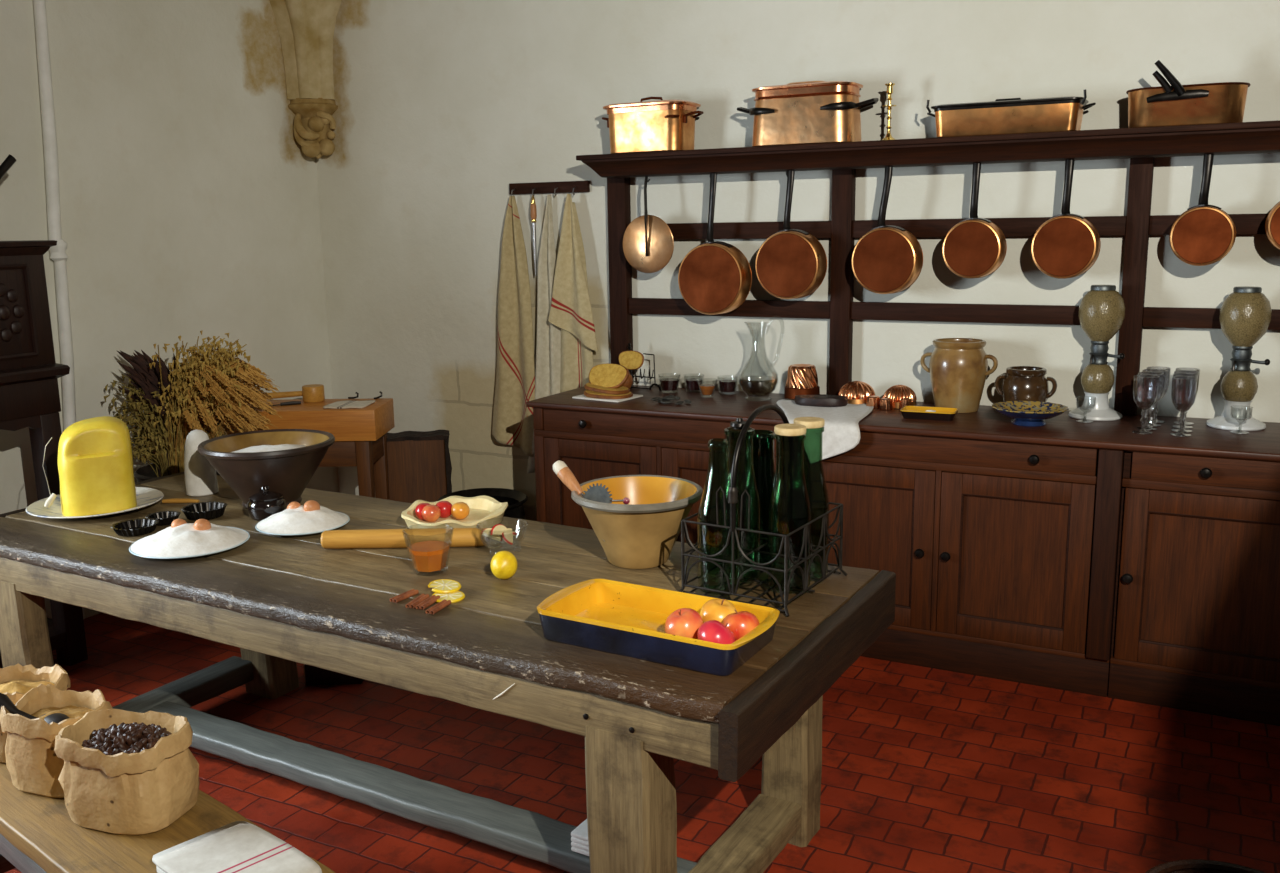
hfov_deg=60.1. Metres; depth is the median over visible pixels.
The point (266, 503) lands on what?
lidded pot
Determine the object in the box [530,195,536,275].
sharpening steel
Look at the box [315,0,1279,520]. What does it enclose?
wall
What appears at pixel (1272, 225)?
copper saucepan
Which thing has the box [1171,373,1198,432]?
glass goblet
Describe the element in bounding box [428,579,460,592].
lemon slice
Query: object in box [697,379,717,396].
drink glass
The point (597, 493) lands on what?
rotary beater
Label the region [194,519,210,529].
egg
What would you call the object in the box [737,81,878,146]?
copper stewpot
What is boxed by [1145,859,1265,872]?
wicker basket
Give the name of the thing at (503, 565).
lemon
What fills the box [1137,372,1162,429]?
glass goblet
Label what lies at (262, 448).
heap
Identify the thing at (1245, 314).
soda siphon
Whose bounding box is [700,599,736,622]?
apple
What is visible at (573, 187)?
peg rail
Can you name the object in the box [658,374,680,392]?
drink glass
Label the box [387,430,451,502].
log
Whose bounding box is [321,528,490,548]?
rolling pin
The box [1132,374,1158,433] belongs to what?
glass goblet
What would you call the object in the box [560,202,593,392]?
kitchen towel
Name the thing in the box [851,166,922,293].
copper saucepan
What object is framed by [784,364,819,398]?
mold
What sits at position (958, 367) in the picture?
stoneware crock
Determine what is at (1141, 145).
wall rack
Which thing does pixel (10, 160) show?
skillet
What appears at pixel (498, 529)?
apple slice
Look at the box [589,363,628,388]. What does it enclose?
bread slice
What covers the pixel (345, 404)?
folded cloth
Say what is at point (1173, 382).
glass bowl
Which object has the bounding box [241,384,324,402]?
mallet
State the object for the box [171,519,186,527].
egg
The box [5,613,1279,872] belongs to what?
floor
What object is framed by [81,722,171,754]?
beans
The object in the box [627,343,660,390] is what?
rack
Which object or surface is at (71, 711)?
sugar
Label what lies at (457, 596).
lemon slice
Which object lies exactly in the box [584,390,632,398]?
bread slice
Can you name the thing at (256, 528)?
plate
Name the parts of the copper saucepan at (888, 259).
handle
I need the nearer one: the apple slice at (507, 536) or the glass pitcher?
the apple slice at (507, 536)
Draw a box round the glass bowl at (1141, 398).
[1138,372,1162,405]
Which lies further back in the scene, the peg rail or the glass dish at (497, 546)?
the peg rail
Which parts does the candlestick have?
stem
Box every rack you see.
[576,120,1279,415]
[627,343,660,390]
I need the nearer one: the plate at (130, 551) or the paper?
the plate at (130, 551)
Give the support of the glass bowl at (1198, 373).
on the glass goblet at (1198, 373)
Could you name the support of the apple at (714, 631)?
in the baking dish at (609, 616)
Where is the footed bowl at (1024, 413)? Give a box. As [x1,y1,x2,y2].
[992,401,1068,426]
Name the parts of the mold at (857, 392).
mould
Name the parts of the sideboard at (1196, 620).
knob, door, drawer, knob, bead moulding, panel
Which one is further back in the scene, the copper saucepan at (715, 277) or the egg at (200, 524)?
the copper saucepan at (715, 277)
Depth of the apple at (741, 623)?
2.54 m
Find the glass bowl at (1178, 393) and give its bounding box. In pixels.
[1175,367,1199,400]
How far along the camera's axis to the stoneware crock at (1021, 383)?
4.42 m
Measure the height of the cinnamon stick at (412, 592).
0.012 m
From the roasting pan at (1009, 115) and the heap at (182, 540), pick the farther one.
the roasting pan at (1009, 115)
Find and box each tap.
[1107,353,1124,358]
[1251,359,1269,364]
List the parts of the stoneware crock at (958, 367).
handle, handle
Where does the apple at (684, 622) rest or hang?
in the baking dish at (609, 616)
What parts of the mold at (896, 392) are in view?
mould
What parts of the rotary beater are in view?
handle, crank knob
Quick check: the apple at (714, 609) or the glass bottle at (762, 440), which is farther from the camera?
the glass bottle at (762, 440)
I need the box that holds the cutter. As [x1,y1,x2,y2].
[42,437,56,507]
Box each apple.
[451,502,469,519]
[665,608,702,638]
[698,620,734,643]
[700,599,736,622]
[722,610,759,640]
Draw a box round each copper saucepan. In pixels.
[678,173,751,314]
[755,170,826,298]
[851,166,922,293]
[942,163,1006,277]
[1031,159,1100,278]
[1169,154,1235,265]
[1265,202,1279,249]
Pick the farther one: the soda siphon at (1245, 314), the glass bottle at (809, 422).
the soda siphon at (1245, 314)
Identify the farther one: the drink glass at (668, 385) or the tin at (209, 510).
the drink glass at (668, 385)
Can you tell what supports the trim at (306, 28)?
attached to the wall at (443, 105)
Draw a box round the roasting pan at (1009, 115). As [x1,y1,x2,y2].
[926,89,1095,136]
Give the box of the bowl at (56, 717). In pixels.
[42,713,68,723]
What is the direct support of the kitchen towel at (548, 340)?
hanging from the peg rail
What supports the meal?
in the sack at (56, 674)
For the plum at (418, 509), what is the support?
in the bowl at (486, 509)
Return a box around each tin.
[111,518,158,536]
[146,511,180,525]
[180,501,227,520]
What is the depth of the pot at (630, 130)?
4.98 m
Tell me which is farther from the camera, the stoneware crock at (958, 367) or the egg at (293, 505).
the stoneware crock at (958, 367)
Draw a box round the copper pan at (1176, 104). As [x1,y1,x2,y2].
[1126,60,1250,127]
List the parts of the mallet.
handle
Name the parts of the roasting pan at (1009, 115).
lid handle, lid, handle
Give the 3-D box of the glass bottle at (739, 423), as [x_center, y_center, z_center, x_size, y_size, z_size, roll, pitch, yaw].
[0.272,0.168,3.026,0.115,0.446,0.115,5,12,27]
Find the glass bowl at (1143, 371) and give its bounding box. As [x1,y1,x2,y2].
[1142,369,1166,401]
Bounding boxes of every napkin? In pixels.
[152,821,321,872]
[776,399,873,462]
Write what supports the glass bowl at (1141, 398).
on the glass goblet at (1141, 398)
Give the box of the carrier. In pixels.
[678,404,846,616]
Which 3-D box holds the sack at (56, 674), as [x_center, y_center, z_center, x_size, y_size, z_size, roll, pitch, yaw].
[-1.591,0.705,2.836,0.251,0.195,0.213,2,11,17]
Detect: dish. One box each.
[476,519,527,548]
[537,579,779,675]
[794,394,847,406]
[900,406,958,420]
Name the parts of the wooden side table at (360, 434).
leg, leg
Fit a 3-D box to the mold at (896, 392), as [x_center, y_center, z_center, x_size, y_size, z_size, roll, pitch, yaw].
[1.110,-0.174,4.728,0.144,0.091,0.144,5,12,27]
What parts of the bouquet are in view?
pot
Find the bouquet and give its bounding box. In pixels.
[103,330,287,481]
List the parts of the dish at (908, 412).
dish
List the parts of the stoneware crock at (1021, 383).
handle, handle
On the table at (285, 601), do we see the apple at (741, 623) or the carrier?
the carrier
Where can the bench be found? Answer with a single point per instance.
(38, 834)
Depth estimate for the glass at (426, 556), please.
3.17 m
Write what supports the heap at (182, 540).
on the plate at (130, 551)
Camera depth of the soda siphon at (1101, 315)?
4.32 m
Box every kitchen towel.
[492,196,534,456]
[527,195,560,472]
[548,194,598,351]
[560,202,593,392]
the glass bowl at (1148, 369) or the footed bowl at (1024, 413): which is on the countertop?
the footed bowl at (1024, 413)
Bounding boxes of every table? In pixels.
[0,472,895,872]
[227,398,394,499]
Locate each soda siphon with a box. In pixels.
[1068,285,1124,420]
[1206,286,1271,430]
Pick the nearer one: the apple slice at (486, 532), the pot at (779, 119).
the apple slice at (486, 532)
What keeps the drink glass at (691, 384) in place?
on the countertop
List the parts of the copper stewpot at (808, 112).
handle, handle plate, lid, handle plate, handle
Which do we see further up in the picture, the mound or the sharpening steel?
the sharpening steel
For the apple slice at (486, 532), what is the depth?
3.38 m
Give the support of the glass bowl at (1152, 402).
on the glass goblet at (1152, 402)
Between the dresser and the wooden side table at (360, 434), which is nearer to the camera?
the dresser
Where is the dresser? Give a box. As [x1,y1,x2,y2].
[0,240,87,667]
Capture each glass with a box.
[402,527,452,574]
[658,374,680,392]
[683,374,703,391]
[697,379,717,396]
[717,376,737,394]
[1076,396,1095,422]
[1230,405,1252,433]
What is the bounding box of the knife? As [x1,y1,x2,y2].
[269,401,300,405]
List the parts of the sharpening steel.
handle, rod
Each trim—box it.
[269,0,341,100]
[288,98,337,158]
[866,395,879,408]
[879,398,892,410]
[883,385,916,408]
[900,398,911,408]
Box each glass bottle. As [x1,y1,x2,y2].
[697,439,739,588]
[718,418,759,575]
[740,430,778,569]
[767,424,810,586]
[787,417,828,574]
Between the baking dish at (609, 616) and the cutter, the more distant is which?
the cutter
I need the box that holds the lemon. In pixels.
[490,551,516,579]
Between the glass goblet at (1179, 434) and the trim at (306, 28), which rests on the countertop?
the glass goblet at (1179, 434)
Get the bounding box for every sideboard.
[533,407,1124,696]
[1108,450,1279,725]
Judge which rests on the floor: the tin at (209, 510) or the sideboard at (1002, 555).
the sideboard at (1002, 555)
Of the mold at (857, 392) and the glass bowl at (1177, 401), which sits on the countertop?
the mold at (857, 392)
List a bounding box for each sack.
[0,663,70,762]
[0,684,112,797]
[54,709,199,834]
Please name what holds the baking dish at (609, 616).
on the table at (285, 601)
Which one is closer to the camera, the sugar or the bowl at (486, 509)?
the sugar
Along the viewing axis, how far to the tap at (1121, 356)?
4.32 m
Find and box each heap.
[130,523,247,556]
[232,444,305,452]
[257,505,348,533]
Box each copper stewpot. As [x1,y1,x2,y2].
[602,97,703,153]
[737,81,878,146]
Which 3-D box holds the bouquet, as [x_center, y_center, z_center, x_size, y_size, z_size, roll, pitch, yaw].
[-2.010,0.178,5.040,0.925,1.315,0.575,2,11,14]
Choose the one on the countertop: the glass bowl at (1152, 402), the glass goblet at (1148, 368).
the glass goblet at (1148, 368)
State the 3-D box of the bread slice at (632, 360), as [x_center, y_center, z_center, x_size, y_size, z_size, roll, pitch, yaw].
[-0.043,-0.367,5.321,0.146,0.092,0.022,6,13,34]
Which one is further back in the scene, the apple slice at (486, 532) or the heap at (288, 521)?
the heap at (288, 521)
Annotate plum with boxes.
[415,503,430,519]
[421,505,440,521]
[436,501,451,517]
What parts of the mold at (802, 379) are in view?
mould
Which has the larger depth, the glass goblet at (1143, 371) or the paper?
the paper
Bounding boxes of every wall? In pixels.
[0,0,338,618]
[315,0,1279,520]
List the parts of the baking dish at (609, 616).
dish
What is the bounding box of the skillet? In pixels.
[0,154,15,179]
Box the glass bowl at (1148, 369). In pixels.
[1146,366,1170,398]
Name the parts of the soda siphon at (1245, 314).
spout, globe, globe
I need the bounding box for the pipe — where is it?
[33,0,83,619]
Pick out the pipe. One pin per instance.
(58, 255)
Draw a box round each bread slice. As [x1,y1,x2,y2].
[584,383,629,394]
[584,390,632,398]
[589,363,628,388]
[618,351,643,369]
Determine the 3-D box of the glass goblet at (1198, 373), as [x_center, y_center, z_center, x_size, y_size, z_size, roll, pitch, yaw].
[2.042,-0.139,4.146,0.083,0.210,0.086,0,11,5]
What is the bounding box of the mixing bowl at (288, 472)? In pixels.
[197,429,334,508]
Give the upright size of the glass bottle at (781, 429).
0.436 m
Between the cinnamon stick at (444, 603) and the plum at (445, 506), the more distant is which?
the plum at (445, 506)
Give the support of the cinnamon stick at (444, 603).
on the table at (285, 601)
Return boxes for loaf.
[184,429,218,495]
[622,373,632,388]
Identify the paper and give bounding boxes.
[572,394,642,402]
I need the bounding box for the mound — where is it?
[57,416,136,515]
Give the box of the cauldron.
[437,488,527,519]
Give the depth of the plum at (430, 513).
3.68 m
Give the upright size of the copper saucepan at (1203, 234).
0.446 m
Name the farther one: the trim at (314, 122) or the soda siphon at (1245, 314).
the trim at (314, 122)
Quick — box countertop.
[526,385,1279,460]
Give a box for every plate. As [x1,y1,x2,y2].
[26,487,163,518]
[129,526,249,558]
[255,512,349,535]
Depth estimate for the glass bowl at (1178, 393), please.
4.21 m
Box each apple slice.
[481,528,501,540]
[491,524,507,534]
[502,528,512,544]
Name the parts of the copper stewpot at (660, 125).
lid handle, lid, handle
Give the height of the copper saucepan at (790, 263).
0.593 m
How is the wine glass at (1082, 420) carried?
on the countertop
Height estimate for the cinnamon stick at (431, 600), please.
0.012 m
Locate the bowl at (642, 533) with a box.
[571,475,702,568]
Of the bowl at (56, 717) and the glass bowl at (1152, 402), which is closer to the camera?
the bowl at (56, 717)
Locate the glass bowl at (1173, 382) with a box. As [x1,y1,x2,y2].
[1171,376,1197,411]
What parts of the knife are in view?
handle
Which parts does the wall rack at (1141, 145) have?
post, rail, rail, post, shelf moulding, rail, rail, post, rail, rail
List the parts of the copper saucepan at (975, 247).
handle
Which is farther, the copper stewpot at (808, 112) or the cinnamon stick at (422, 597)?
the copper stewpot at (808, 112)
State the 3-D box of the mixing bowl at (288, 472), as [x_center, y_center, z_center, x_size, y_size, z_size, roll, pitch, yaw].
[-1.342,0.129,4.009,0.472,0.236,0.472,5,12,27]
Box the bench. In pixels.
[0,762,334,872]
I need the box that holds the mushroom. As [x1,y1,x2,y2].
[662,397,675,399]
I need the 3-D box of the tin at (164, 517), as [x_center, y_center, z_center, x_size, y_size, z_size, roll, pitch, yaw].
[-1.630,0.282,3.786,0.113,0.028,0.113,1,11,10]
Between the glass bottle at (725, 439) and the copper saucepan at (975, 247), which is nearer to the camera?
the glass bottle at (725, 439)
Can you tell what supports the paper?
on the countertop
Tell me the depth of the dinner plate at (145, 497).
3.96 m
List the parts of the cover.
handle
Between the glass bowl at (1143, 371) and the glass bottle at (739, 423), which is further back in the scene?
the glass bowl at (1143, 371)
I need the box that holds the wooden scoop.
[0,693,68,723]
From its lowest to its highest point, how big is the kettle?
0.112 m
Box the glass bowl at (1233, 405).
[1230,405,1252,422]
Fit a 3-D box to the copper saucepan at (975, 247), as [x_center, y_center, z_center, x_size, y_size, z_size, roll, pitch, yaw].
[1.349,-0.889,4.456,0.241,0.504,0.108,5,12,27]
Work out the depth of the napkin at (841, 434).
4.40 m
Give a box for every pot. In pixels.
[247,485,285,520]
[608,109,694,153]
[752,94,860,146]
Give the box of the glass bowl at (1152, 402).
[1133,374,1158,409]
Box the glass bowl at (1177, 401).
[1173,373,1198,407]
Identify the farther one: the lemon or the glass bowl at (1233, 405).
the glass bowl at (1233, 405)
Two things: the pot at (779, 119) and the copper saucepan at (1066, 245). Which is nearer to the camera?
the copper saucepan at (1066, 245)
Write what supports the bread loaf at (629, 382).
on the paper
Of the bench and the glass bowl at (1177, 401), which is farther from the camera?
the glass bowl at (1177, 401)
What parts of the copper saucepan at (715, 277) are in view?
handle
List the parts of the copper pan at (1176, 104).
handle, handle, handle plate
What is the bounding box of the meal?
[0,680,54,693]
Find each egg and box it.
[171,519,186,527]
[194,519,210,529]
[287,502,300,508]
[303,500,319,510]
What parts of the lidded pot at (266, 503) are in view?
lid, pot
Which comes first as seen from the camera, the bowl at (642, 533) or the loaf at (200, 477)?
the bowl at (642, 533)
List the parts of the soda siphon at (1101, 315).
globe, globe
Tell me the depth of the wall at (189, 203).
5.31 m
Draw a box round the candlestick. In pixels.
[882,83,895,139]
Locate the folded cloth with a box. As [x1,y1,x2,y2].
[323,400,374,408]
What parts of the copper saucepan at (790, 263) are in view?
handle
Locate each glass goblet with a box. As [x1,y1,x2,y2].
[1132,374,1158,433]
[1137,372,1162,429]
[1141,369,1166,426]
[1145,366,1170,422]
[1170,376,1197,436]
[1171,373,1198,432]
[1172,370,1199,428]
[1174,367,1199,424]
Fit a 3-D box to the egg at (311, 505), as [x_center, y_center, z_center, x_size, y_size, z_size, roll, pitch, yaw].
[-1.094,0.236,3.689,0.048,0.050,0.060,6,13,32]
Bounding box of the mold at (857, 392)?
[838,381,874,403]
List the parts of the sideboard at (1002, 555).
knob, bead moulding, door, panel, drawer, bead moulding, panel, door, knob, bead moulding, panel, door, knob, drawer, knob, panel, bead moulding, door, knob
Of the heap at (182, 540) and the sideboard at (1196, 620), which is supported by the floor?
the sideboard at (1196, 620)
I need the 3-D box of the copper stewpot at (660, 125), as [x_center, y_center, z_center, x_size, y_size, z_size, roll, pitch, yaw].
[0.052,-1.427,5.074,0.501,0.254,0.262,5,12,27]
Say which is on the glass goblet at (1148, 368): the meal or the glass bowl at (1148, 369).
the glass bowl at (1148, 369)
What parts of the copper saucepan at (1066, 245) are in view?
handle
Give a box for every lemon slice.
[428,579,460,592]
[433,591,464,602]
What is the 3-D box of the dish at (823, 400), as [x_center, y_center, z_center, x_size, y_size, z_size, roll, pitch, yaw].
[0.773,-0.157,4.732,0.232,0.040,0.118,3,12,22]
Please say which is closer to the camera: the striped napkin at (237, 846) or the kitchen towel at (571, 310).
the striped napkin at (237, 846)
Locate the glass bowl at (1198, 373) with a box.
[1174,370,1199,404]
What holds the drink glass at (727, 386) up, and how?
on the countertop
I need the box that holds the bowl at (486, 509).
[401,495,507,528]
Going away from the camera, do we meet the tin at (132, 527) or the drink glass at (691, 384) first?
the tin at (132, 527)
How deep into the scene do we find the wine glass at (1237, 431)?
4.04 m
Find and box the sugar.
[31,705,92,718]
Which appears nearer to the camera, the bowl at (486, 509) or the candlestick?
the bowl at (486, 509)
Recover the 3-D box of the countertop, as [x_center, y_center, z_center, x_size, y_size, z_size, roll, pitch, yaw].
[1.400,-0.058,4.411,3.990,0.025,0.655,5,12,27]
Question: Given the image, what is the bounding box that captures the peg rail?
[509,181,589,195]
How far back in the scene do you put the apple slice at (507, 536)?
3.35 m
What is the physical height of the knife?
0.020 m
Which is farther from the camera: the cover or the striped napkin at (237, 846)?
the cover
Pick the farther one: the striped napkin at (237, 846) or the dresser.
the dresser
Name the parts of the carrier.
leg, handle, frame, leg, leg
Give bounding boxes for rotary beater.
[553,460,629,541]
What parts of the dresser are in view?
carved panel, cornice, moulding, leg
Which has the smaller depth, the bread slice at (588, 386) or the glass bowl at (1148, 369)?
the glass bowl at (1148, 369)
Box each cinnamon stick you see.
[390,589,418,602]
[405,594,429,608]
[416,595,439,609]
[425,599,450,614]
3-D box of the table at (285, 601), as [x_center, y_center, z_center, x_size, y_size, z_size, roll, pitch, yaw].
[-0.841,0.718,3.507,3.026,0.793,1.052,5,13,30]
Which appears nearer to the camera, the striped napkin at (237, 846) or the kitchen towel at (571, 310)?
the striped napkin at (237, 846)
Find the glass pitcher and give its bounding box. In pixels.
[739,317,784,400]
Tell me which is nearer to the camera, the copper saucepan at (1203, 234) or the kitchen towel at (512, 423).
the copper saucepan at (1203, 234)
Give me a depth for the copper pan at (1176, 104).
3.97 m
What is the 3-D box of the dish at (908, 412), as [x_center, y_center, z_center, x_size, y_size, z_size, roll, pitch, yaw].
[1.164,-0.093,4.452,0.218,0.034,0.126,4,12,24]
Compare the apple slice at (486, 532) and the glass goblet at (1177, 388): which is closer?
the apple slice at (486, 532)
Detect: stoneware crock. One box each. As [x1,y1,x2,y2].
[920,338,997,412]
[995,366,1056,401]
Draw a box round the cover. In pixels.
[623,176,673,272]
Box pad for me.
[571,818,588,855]
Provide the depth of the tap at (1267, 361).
4.08 m
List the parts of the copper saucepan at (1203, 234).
handle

